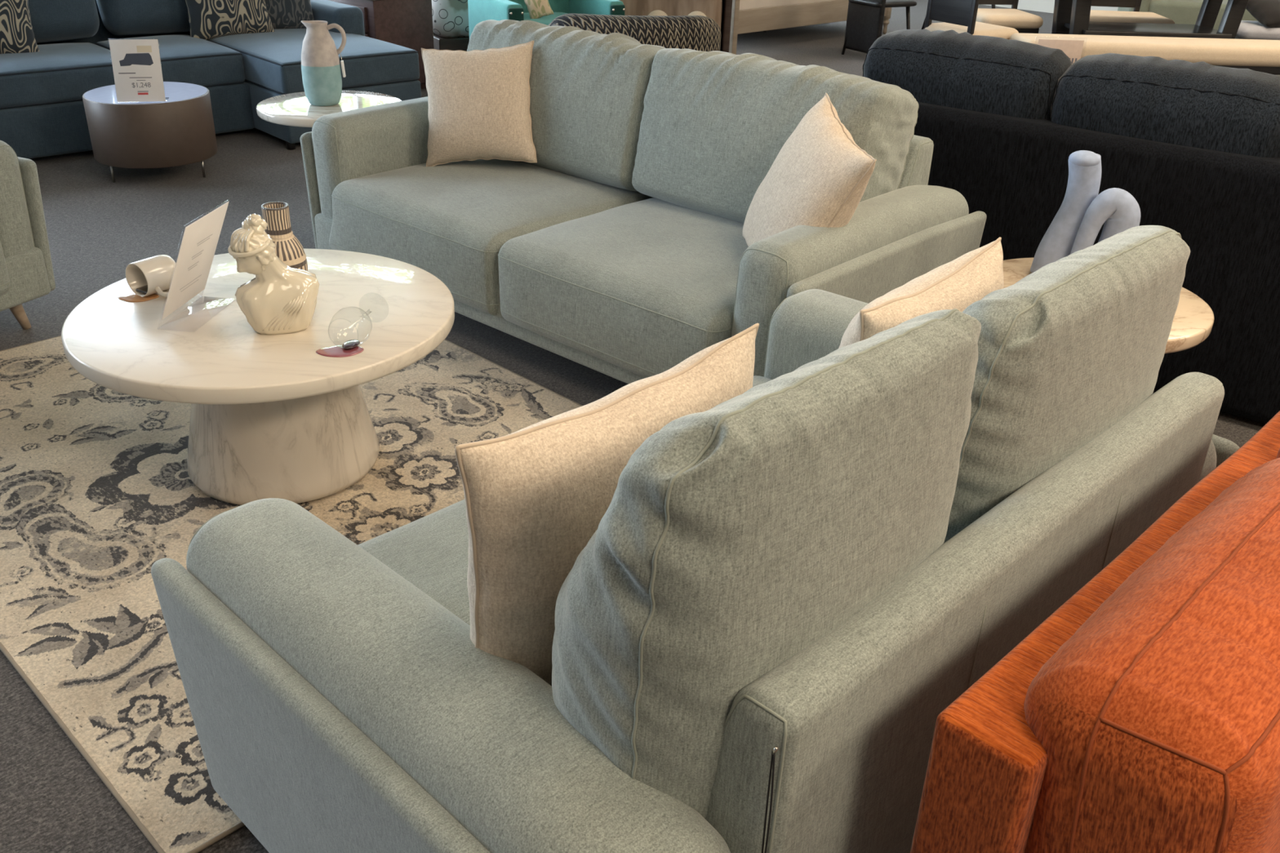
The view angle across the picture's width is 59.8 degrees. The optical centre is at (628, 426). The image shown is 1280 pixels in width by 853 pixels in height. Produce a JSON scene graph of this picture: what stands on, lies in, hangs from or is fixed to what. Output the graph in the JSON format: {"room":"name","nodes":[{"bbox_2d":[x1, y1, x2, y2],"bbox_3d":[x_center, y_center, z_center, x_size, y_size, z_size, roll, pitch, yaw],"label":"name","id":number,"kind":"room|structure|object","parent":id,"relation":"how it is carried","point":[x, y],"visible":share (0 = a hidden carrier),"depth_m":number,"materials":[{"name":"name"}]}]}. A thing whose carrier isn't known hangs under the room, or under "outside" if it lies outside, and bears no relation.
{"room":"store","nodes":[
{"label":"store","id":0,"kind":"room"},
{"bbox_2d":[431,0,469,51],"bbox_3d":[-1.406,-3.476,9.127,1.025,0.760,2.014,-11,30,-24],"label":"lamp","id":1,"kind":"object","parent":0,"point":[450,17],"visible":0.2,"depth_m":8.22,"materials":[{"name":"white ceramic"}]},
{"bbox_2d":[0,0,1279,852],"bbox_3d":[1.532,-0.587,4.683,14.400,0.100,17.900,26,36,38],"label":"floor","id":2,"kind":"structure","parent":0,"point":[52,800],"depth_m":4.52,"materials":[{"name":"grey carpet"}]},
{"bbox_2d":[0,140,55,329],"bbox_3d":[-2.568,-0.710,3.527,0.999,0.970,0.937,14,30,22],"label":"armchair","id":3,"kind":"object","parent":2,"relation":"on","point":[26,268],"visible":1,"depth_m":3.70,"materials":[{"name":"grey fabric"}]},
{"bbox_2d":[0,241,10,295],"bbox_3d":[-2.495,-0.551,3.567,0.827,0.308,0.534,14,30,22],"label":"seat cushion","id":4,"kind":"object","parent":3,"relation":"on","point":[5,261],"depth_m":3.64,"materials":[{"name":"grey fabric"}]},
{"bbox_2d":[82,81,217,182],"bbox_3d":[-2.396,-1.479,5.616,0.586,0.406,0.586,2,27,0],"label":"table","id":5,"kind":"object","parent":2,"relation":"on","point":[179,130],"visible":0.77,"depth_m":5.39,"materials":[{"name":"brown paint"}]},
{"bbox_2d":[108,39,168,102],"bbox_3d":[-2.326,-1.692,5.281,0.221,0.283,0.102,-5,28,-12],"label":"price sign","id":6,"kind":"object","parent":5,"relation":"on","point":[136,63],"visible":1,"depth_m":5.26,"materials":[{"name":"paper"}]},
{"bbox_2d":[119,53,153,66],"bbox_3d":[-2.322,-1.731,5.248,0.150,0.058,0.001,-5,17,-12],"label":"picture","id":7,"kind":"object","parent":6,"relation":"attached to","point":[144,59],"depth_m":5.25},
{"bbox_2d":[0,0,421,158],"bbox_3d":[-3.066,-1.993,5.960,3.565,0.963,1.630,-21,35,-36],"label":"sectional sofa","id":8,"kind":"object","parent":2,"relation":"on","point":[42,113],"visible":0.57,"depth_m":6.21,"materials":[{"name":"blue fabric"}]},
{"bbox_2d":[0,0,39,53],"bbox_3d":[-3.372,-2.169,5.796,0.524,0.497,0.220,-12,30,-24],"label":"throw pillow","id":9,"kind":"object","parent":8,"relation":"on","point":[16,33],"visible":0.94,"depth_m":5.83,"materials":[{"name":"fabric"}]},
{"bbox_2d":[0,42,115,106],"bbox_3d":[-3.134,-1.908,5.970,0.765,0.200,0.770,-21,35,-36],"label":"seat cushion","id":10,"kind":"object","parent":8,"relation":"on","point":[58,74],"depth_m":5.72,"materials":[{"name":"blue fabric"}]},
{"bbox_2d":[27,0,99,43],"bbox_3d":[-3.400,-2.367,6.141,0.844,0.484,0.300,-21,23,-36],"label":"cushion","id":11,"kind":"object","parent":8,"relation":"on","point":[52,21],"depth_m":6.23,"materials":[{"name":"blue fabric"}]},
{"bbox_2d":[96,0,190,35],"bbox_3d":[-2.753,-2.613,6.651,0.825,0.486,0.300,-21,23,-36],"label":"cushion","id":12,"kind":"object","parent":8,"relation":"on","point":[116,17],"depth_m":6.50,"materials":[{"name":"blue fabric"}]},
{"bbox_2d":[96,34,244,85],"bbox_3d":[-2.628,-2.100,6.369,0.560,0.200,0.770,-21,35,-36],"label":"seat cushion","id":13,"kind":"object","parent":8,"relation":"on","point":[184,58],"depth_m":6.19,"materials":[{"name":"blue fabric"}]},
{"bbox_2d":[185,0,275,39],"bbox_3d":[-2.396,-2.557,6.597,0.524,0.500,0.217,-14,31,-28],"label":"throw pillow","id":14,"kind":"object","parent":8,"relation":"on","point":[207,19],"visible":0.98,"depth_m":6.56,"materials":[{"name":"fabric"}]},
{"bbox_2d":[264,0,313,28],"bbox_3d":[-2.168,-2.655,6.832,0.473,0.461,0.179,-7,29,-16],"label":"throw pillow","id":15,"kind":"object","parent":8,"relation":"on","point":[283,14],"visible":0.54,"depth_m":6.83,"materials":[{"name":"black fabric"}]},
{"bbox_2d":[208,28,419,93],"bbox_3d":[-1.954,-2.233,6.664,0.860,0.200,1.270,-21,35,-36],"label":"seat cushion","id":16,"kind":"object","parent":8,"relation":"on","point":[271,61],"depth_m":6.33,"materials":[{"name":"blue fabric"}]},
{"bbox_2d":[0,335,582,852],"bbox_3d":[-1.021,0.067,3.155,2.400,0.010,1.705,26,36,38],"label":"rug","id":17,"kind":"object","parent":2,"relation":"on","point":[97,489],"visible":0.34,"depth_m":2.83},
{"bbox_2d":[61,248,454,505],"bbox_3d":[-0.942,-0.104,2.980,0.961,0.458,0.961,2,27,0],"label":"coffee table","id":18,"kind":"object","parent":17,"relation":"on","point":[272,415],"visible":0.79,"depth_m":2.81,"materials":[{"name":"beige stone"}]},
{"bbox_2d":[117,292,159,302],"bbox_3d":[-1.282,-0.339,2.911,0.102,0.003,0.071,-8,29,-18],"label":"coffee spill","id":19,"kind":"object","parent":18,"relation":"on","point":[130,297],"visible":0.93,"depth_m":2.90,"materials":[{"name":"brown liquid"}]},
{"bbox_2d":[125,254,176,297],"bbox_3d":[-1.235,-0.395,2.924,0.128,0.092,0.105,18,32,28],"label":"mug","id":20,"kind":"object","parent":18,"relation":"on","point":[152,275],"visible":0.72,"depth_m":2.91,"materials":[{"name":"white ceramic"}]},
{"bbox_2d":[161,200,231,320],"bbox_3d":[-1.077,-0.403,2.756,0.117,0.270,0.226,5,28,7],"label":"acrylic sign holder","id":21,"kind":"object","parent":18,"relation":"on","point":[200,239],"visible":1,"depth_m":2.75,"materials":[{"name":"paper"}]},
{"bbox_2d":[227,213,319,334],"bbox_3d":[-0.851,-0.371,2.683,0.200,0.295,0.129,-7,29,-17],"label":"bust","id":22,"kind":"object","parent":18,"relation":"on","point":[281,298],"visible":1,"depth_m":2.67,"materials":[{"name":"beige ceramic"}]},
{"bbox_2d":[261,201,307,271],"bbox_3d":[-0.916,-0.467,2.928,0.130,0.235,0.130,18,32,28],"label":"vase","id":23,"kind":"object","parent":18,"relation":"on","point":[288,248],"visible":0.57,"depth_m":2.88,"materials":[{"name":"ceramic"}]},
{"bbox_2d":[315,345,364,357],"bbox_3d":[-0.685,-0.179,2.639,0.111,0.003,0.068,-3,28,-9],"label":"wine spill","id":24,"kind":"object","parent":18,"relation":"on","point":[336,351],"visible":1,"depth_m":2.63,"materials":[{"name":"red liquid"}]},
{"bbox_2d":[328,306,373,348],"bbox_3d":[-0.653,-0.260,2.696,0.094,0.094,0.201,6,28,7],"label":"wine glass","id":25,"kind":"object","parent":18,"relation":"on","point":[350,344],"visible":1,"depth_m":2.66,"materials":[{"name":"clear glass"}]},
{"bbox_2d":[256,89,401,127],"bbox_3d":[-1.269,-1.125,4.846,0.608,0.550,0.608,2,27,0],"label":"side table","id":26,"kind":"object","parent":2,"relation":"on","point":[294,109],"visible":0.43,"depth_m":4.66,"materials":[{"name":"stone"}]},
{"bbox_2d":[301,20,346,106],"bbox_3d":[-1.280,-1.516,4.641,0.168,0.333,0.160,17,31,27],"label":"jug","id":27,"kind":"object","parent":26,"relation":"on","point":[321,70],"visible":1,"depth_m":4.60,"materials":[{"name":"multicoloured ceramic"}]},
{"bbox_2d":[329,0,434,88],"bbox_3d":[-1.995,-2.808,7.933,1.340,0.645,0.544,24,35,36],"label":"armchair","id":28,"kind":"object","parent":2,"relation":"on","point":[408,24],"visible":0.14,"depth_m":7.48,"materials":[{"name":"brown wood"}]},
{"bbox_2d":[467,0,625,38],"bbox_3d":[-0.578,-2.866,7.680,0.840,1.060,0.847,-11,30,-24],"label":"armchair","id":29,"kind":"object","parent":2,"relation":"on","point":[479,11],"visible":0.24,"depth_m":7.58,"materials":[{"name":"teal fabric"}]},
{"bbox_2d":[524,0,554,18],"bbox_3d":[-0.612,-2.861,7.563,0.212,0.210,0.099,-7,29,-16],"label":"cushion","id":30,"kind":"object","parent":29,"relation":"on","point":[536,9],"visible":0.99,"depth_m":7.53,"materials":[{"name":"fabric"}]},
{"bbox_2d":[547,13,720,51],"bbox_3d":[0.010,-2.005,6.396,0.950,0.750,0.800,-1,28,-5],"label":"accent chair","id":31,"kind":"object","parent":2,"relation":"on","point":[698,33],"visible":0.23,"depth_m":5.94,"materials":[{"name":"multicoloured fabric"}]},
{"bbox_2d":[300,19,986,383],"bbox_3d":[-0.063,-0.788,3.815,2.234,0.978,1.104,24,35,36],"label":"sofa","id":32,"kind":"object","parent":2,"relation":"on","point":[621,253],"visible":0.75,"depth_m":3.54,"materials":[{"name":"grey fabric"}]},
{"bbox_2d":[421,40,537,166],"bbox_3d":[-0.551,-1.186,4.105,0.470,0.458,0.211,5,28,7],"label":"throw pillow","id":33,"kind":"object","parent":32,"relation":"on","point":[478,100],"visible":1,"depth_m":4.04,"materials":[{"name":"fabric"}]},
{"bbox_2d":[328,158,653,315],"bbox_3d":[-0.472,-0.772,4.111,0.936,0.308,0.932,24,35,36],"label":"seat cushion","id":34,"kind":"object","parent":32,"relation":"on","point":[451,221],"depth_m":3.83,"materials":[{"name":"grey fabric"}]},
{"bbox_2d":[466,19,665,191],"bbox_3d":[-0.226,-1.223,4.172,0.962,0.528,0.332,24,21,36],"label":"cushion","id":35,"kind":"object","parent":32,"relation":"on","point":[589,90],"depth_m":3.94,"materials":[{"name":"grey fabric"}]},
{"bbox_2d":[497,197,748,377],"bbox_3d":[0.222,-0.461,3.555,0.936,0.307,0.932,24,35,36],"label":"seat cushion","id":36,"kind":"object","parent":32,"relation":"on","point":[637,288],"depth_m":3.31,"materials":[{"name":"grey fabric"}]},
{"bbox_2d":[631,48,918,222],"bbox_3d":[0.450,-0.923,3.628,0.934,0.535,0.342,24,21,36],"label":"cushion","id":37,"kind":"object","parent":32,"relation":"on","point":[708,127],"depth_m":3.53,"materials":[{"name":"grey fabric"}]},
{"bbox_2d":[742,93,876,246],"bbox_3d":[0.498,-0.641,3.181,0.269,0.528,0.573,-3,28,-10],"label":"throw pillow","id":38,"kind":"object","parent":32,"relation":"on","point":[820,176],"visible":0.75,"depth_m":3.03,"materials":[{"name":"fabric"}]},
{"bbox_2d":[619,0,732,52],"bbox_3d":[0.268,-3.352,8.457,0.939,1.250,1.268,1,28,-2],"label":"bed","id":39,"kind":"object","parent":2,"relation":"on","point":[720,11],"visible":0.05,"depth_m":7.96,"materials":[{"name":"brown wood"}]},
{"bbox_2d":[619,0,722,29],"bbox_3d":[0.237,-3.228,8.509,0.885,0.460,1.225,1,28,-2],"label":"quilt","id":40,"kind":"object","parent":39,"relation":"on","point":[713,9],"depth_m":7.95,"materials":[{"name":"fabric"}]},
{"bbox_2d":[151,225,1239,852],"bbox_3d":[0.220,0.142,1.939,1.713,1.080,1.049,-24,37,-39],"label":"loveseat","id":41,"kind":"object","parent":2,"relation":"on","point":[815,562],"visible":0.92,"depth_m":1.33,"materials":[{"name":"grey fabric"}]},
{"bbox_2d":[358,499,470,625],"bbox_3d":[-0.077,0.419,1.890,0.649,0.347,0.875,-24,37,-39],"label":"seat cushion","id":42,"kind":"object","parent":41,"relation":"on","point":[430,552],"depth_m":1.91,"materials":[{"name":"grey fabric"}]},
{"bbox_2d":[454,323,759,685],"bbox_3d":[-0.022,0.166,1.552,0.182,0.538,0.545,25,35,37],"label":"throw pillow","id":43,"kind":"object","parent":41,"relation":"on","point":[536,495],"visible":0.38,"depth_m":1.36,"materials":[{"name":"fabric"}]},
{"bbox_2d":[752,375,771,386],"bbox_3d":[0.385,0.216,2.307,0.649,0.348,0.877,-24,37,-39],"label":"seat cushion","id":44,"kind":"object","parent":41,"relation":"on","point":[757,380],"depth_m":2.60,"materials":[{"name":"grey fabric"}]},
{"bbox_2d":[551,309,981,818],"bbox_3d":[0.167,0.161,1.391,0.604,0.613,0.307,-24,39,-39],"label":"cushion","id":45,"kind":"object","parent":41,"relation":"on","point":[749,532],"depth_m":1.18,"materials":[{"name":"grey fabric"}]},
{"bbox_2d":[761,746,778,852],"bbox_3d":[0.147,0.406,1.172,0.005,0.181,0.010,-11,30,-23],"label":"zipper","id":46,"kind":"object","parent":41,"relation":"attached to","point":[775,748],"visible":1,"depth_m":1.16,"materials":[{"name":"silver metal"}]},
{"bbox_2d":[838,237,1004,348],"bbox_3d":[0.514,-0.048,2.045,0.225,0.552,0.474,25,36,38],"label":"throw pillow","id":47,"kind":"object","parent":41,"relation":"on","point":[962,282],"visible":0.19,"depth_m":1.91,"materials":[{"name":"fabric"}]},
{"bbox_2d":[943,225,1190,543],"bbox_3d":[0.629,-0.012,1.830,0.643,0.623,0.306,-24,40,-39],"label":"cushion","id":48,"kind":"object","parent":41,"relation":"on","point":[1071,353],"depth_m":1.58,"materials":[{"name":"grey fabric"}]},
{"bbox_2d":[728,0,892,54],"bbox_3d":[1.151,-4.335,10.397,2.340,1.250,1.700,-23,36,-38],"label":"bed","id":49,"kind":"object","parent":2,"relation":"on","point":[747,15],"visible":0.64,"depth_m":9.74,"materials":[{"name":"beige fabric"}]},
{"bbox_2d":[841,0,916,54],"bbox_3d":[2.152,-3.621,9.412,0.440,0.952,0.440,-13,31,-26],"label":"chair","id":50,"kind":"object","parent":2,"relation":"on","point":[864,19],"visible":0.88,"depth_m":9.39,"materials":[{"name":"black wood"}]},
{"bbox_2d":[921,4,995,29],"bbox_3d":[3.071,-3.869,10.226,0.526,0.693,0.528,-8,29,-18],"label":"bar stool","id":51,"kind":"object","parent":2,"relation":"on","point":[993,6],"visible":0.02,"depth_m":10.41,"materials":[{"name":"black wood"}]},
{"bbox_2d":[924,0,1018,39],"bbox_3d":[2.416,-2.764,7.857,0.500,0.881,0.500,-14,32,-28],"label":"dining chair","id":52,"kind":"object","parent":2,"relation":"on","point":[957,15],"visible":0.52,"depth_m":7.68,"materials":[{"name":"beige fabric"}]},
{"bbox_2d":[975,0,1043,33],"bbox_3d":[2.878,-3.138,8.603,0.500,0.881,0.500,-2,28,-7],"label":"dining chair","id":53,"kind":"object","parent":2,"relation":"on","point":[1022,21],"visible":0.56,"depth_m":8.41,"materials":[{"name":"beige fabric"}]},
{"bbox_2d":[862,28,1279,423],"bbox_3d":[1.983,-0.748,3.806,2.326,1.021,1.094,22,33,33],"label":"sofa","id":54,"kind":"object","parent":2,"relation":"on","point":[1196,145],"visible":0.66,"depth_m":3.42,"materials":[{"name":"black fabric"}]},
{"bbox_2d":[863,28,1071,119],"bbox_3d":[1.170,-1.139,3.895,0.720,0.450,0.322,22,41,33],"label":"cushion","id":55,"kind":"object","parent":54,"relation":"on","point":[996,76],"depth_m":3.70,"materials":[{"name":"black fabric"}]},
{"bbox_2d":[1050,53,1279,157],"bbox_3d":[1.705,-0.919,3.508,0.730,0.448,0.322,22,41,33],"label":"cushion","id":56,"kind":"object","parent":54,"relation":"on","point":[1202,105],"depth_m":3.35,"materials":[{"name":"black fabric"}]},
{"bbox_2d":[910,410,1279,852],"bbox_3d":[1.371,0.422,1.697,2.100,0.860,0.908,-24,37,-39],"label":"sofa","id":57,"kind":"object","parent":2,"relation":"on","point":[1142,715],"visible":1,"depth_m":1.13,"materials":[{"name":"orange fabric"}]},
{"bbox_2d":[1023,457,1279,852],"bbox_3d":[0.744,0.334,1.362,0.785,0.425,0.281,-24,32,-39],"label":"cushion","id":58,"kind":"object","parent":57,"relation":"on","point":[1152,712],"depth_m":1.10,"materials":[{"name":"orange fabric"}]},
{"bbox_2d":[1276,448,1279,458],"bbox_3d":[1.302,0.090,1.864,0.786,0.424,0.280,-24,32,-39],"label":"cushion","id":59,"kind":"object","parent":57,"relation":"on","point":[1277,449],"depth_m":1.67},
{"bbox_2d":[1003,257,1214,353],"bbox_3d":[1.184,-0.098,3.019,0.608,0.550,0.608,2,27,0],"label":"end table","id":60,"kind":"object","parent":2,"relation":"on","point":[1193,322],"visible":0.13,"depth_m":2.78,"materials":[{"name":"beige stone"}]},
{"bbox_2d":[1030,150,1140,272],"bbox_3d":[1.205,-0.540,2.910,0.241,0.342,0.122,19,32,29],"label":"sculpture","id":61,"kind":"object","parent":60,"relation":"on","point":[1076,226],"visible":0.7,"depth_m":2.87,"materials":[{"name":"white ceramic"}]},
{"bbox_2d":[1088,0,1175,36],"bbox_3d":[3.819,-3.155,8.691,0.740,0.881,0.500,4,28,4],"label":"dining chair","id":62,"kind":"object","parent":2,"relation":"on","point":[1096,15],"visible":0.33,"depth_m":8.60,"materials":[{"name":"beige fabric"}]},
{"bbox_2d":[1008,32,1279,75],"bbox_3d":[3.720,-2.399,7.653,2.200,0.490,0.420,1,28,-1],"label":"table","id":63,"kind":"object","parent":2,"relation":"on","point":[1256,55],"visible":0.55,"depth_m":7.40,"materials":[{"name":"beige wood"}]},
{"bbox_2d":[1037,35,1084,63],"bbox_3d":[2.837,-2.463,7.335,0.340,0.200,0.008,1,28,-1],"label":"price card","id":64,"kind":"object","parent":63,"relation":"attached to","point":[1073,49],"visible":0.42,"depth_m":7.31,"materials":[{"name":"plastic"}]},
{"bbox_2d":[1051,0,1248,38],"bbox_3d":[3.769,-2.845,8.200,1.244,0.780,0.800,1,28,-2],"label":"dining table","id":65,"kind":"object","parent":2,"relation":"on","point":[1069,16],"visible":0.38,"depth_m":7.99,"materials":[{"name":"black wood"}]},
{"bbox_2d":[1064,21,1231,38],"bbox_3d":[3.772,-2.907,8.145,1.060,0.030,0.500,1,28,-2],"label":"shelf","id":66,"kind":"object","parent":65,"relation":"attached to","point":[1201,28],"depth_m":8.00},
{"bbox_2d":[1117,0,1257,38],"bbox_3d":[5.085,-3.801,9.956,1.200,0.925,0.920,9,28,13],"label":"armchair","id":67,"kind":"object","parent":2,"relation":"on","point":[1181,11],"visible":0.09,"depth_m":9.63,"materials":[{"name":"grey fabric"}]},
{"bbox_2d":[1235,20,1279,75],"bbox_3d":[4.788,-2.788,8.450,0.500,0.506,0.500,5,28,7],"label":"dining chair","id":68,"kind":"object","parent":2,"relation":"on","point":[1247,29],"visible":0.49,"depth_m":8.16,"materials":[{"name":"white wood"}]},
{"bbox_2d":[1245,0,1279,27],"bbox_3d":[4.838,-3.083,8.307,0.427,0.198,0.395,-4,28,-11],"label":"throw pillow","id":69,"kind":"object","parent":68,"relation":"on","point":[1267,12],"visible":0.92,"depth_m":8.22,"materials":[{"name":"black fabric"}]},
{"bbox_2d":[981,0,1118,13],"bbox_3d":[7.813,-4.798,9.568,14.000,3.200,0.202,26,36,38],"label":"wall","id":70,"kind":"structure","parent":0,"point":[1044,6],"depth_m":12.79,"materials":[{"name":"paint"}]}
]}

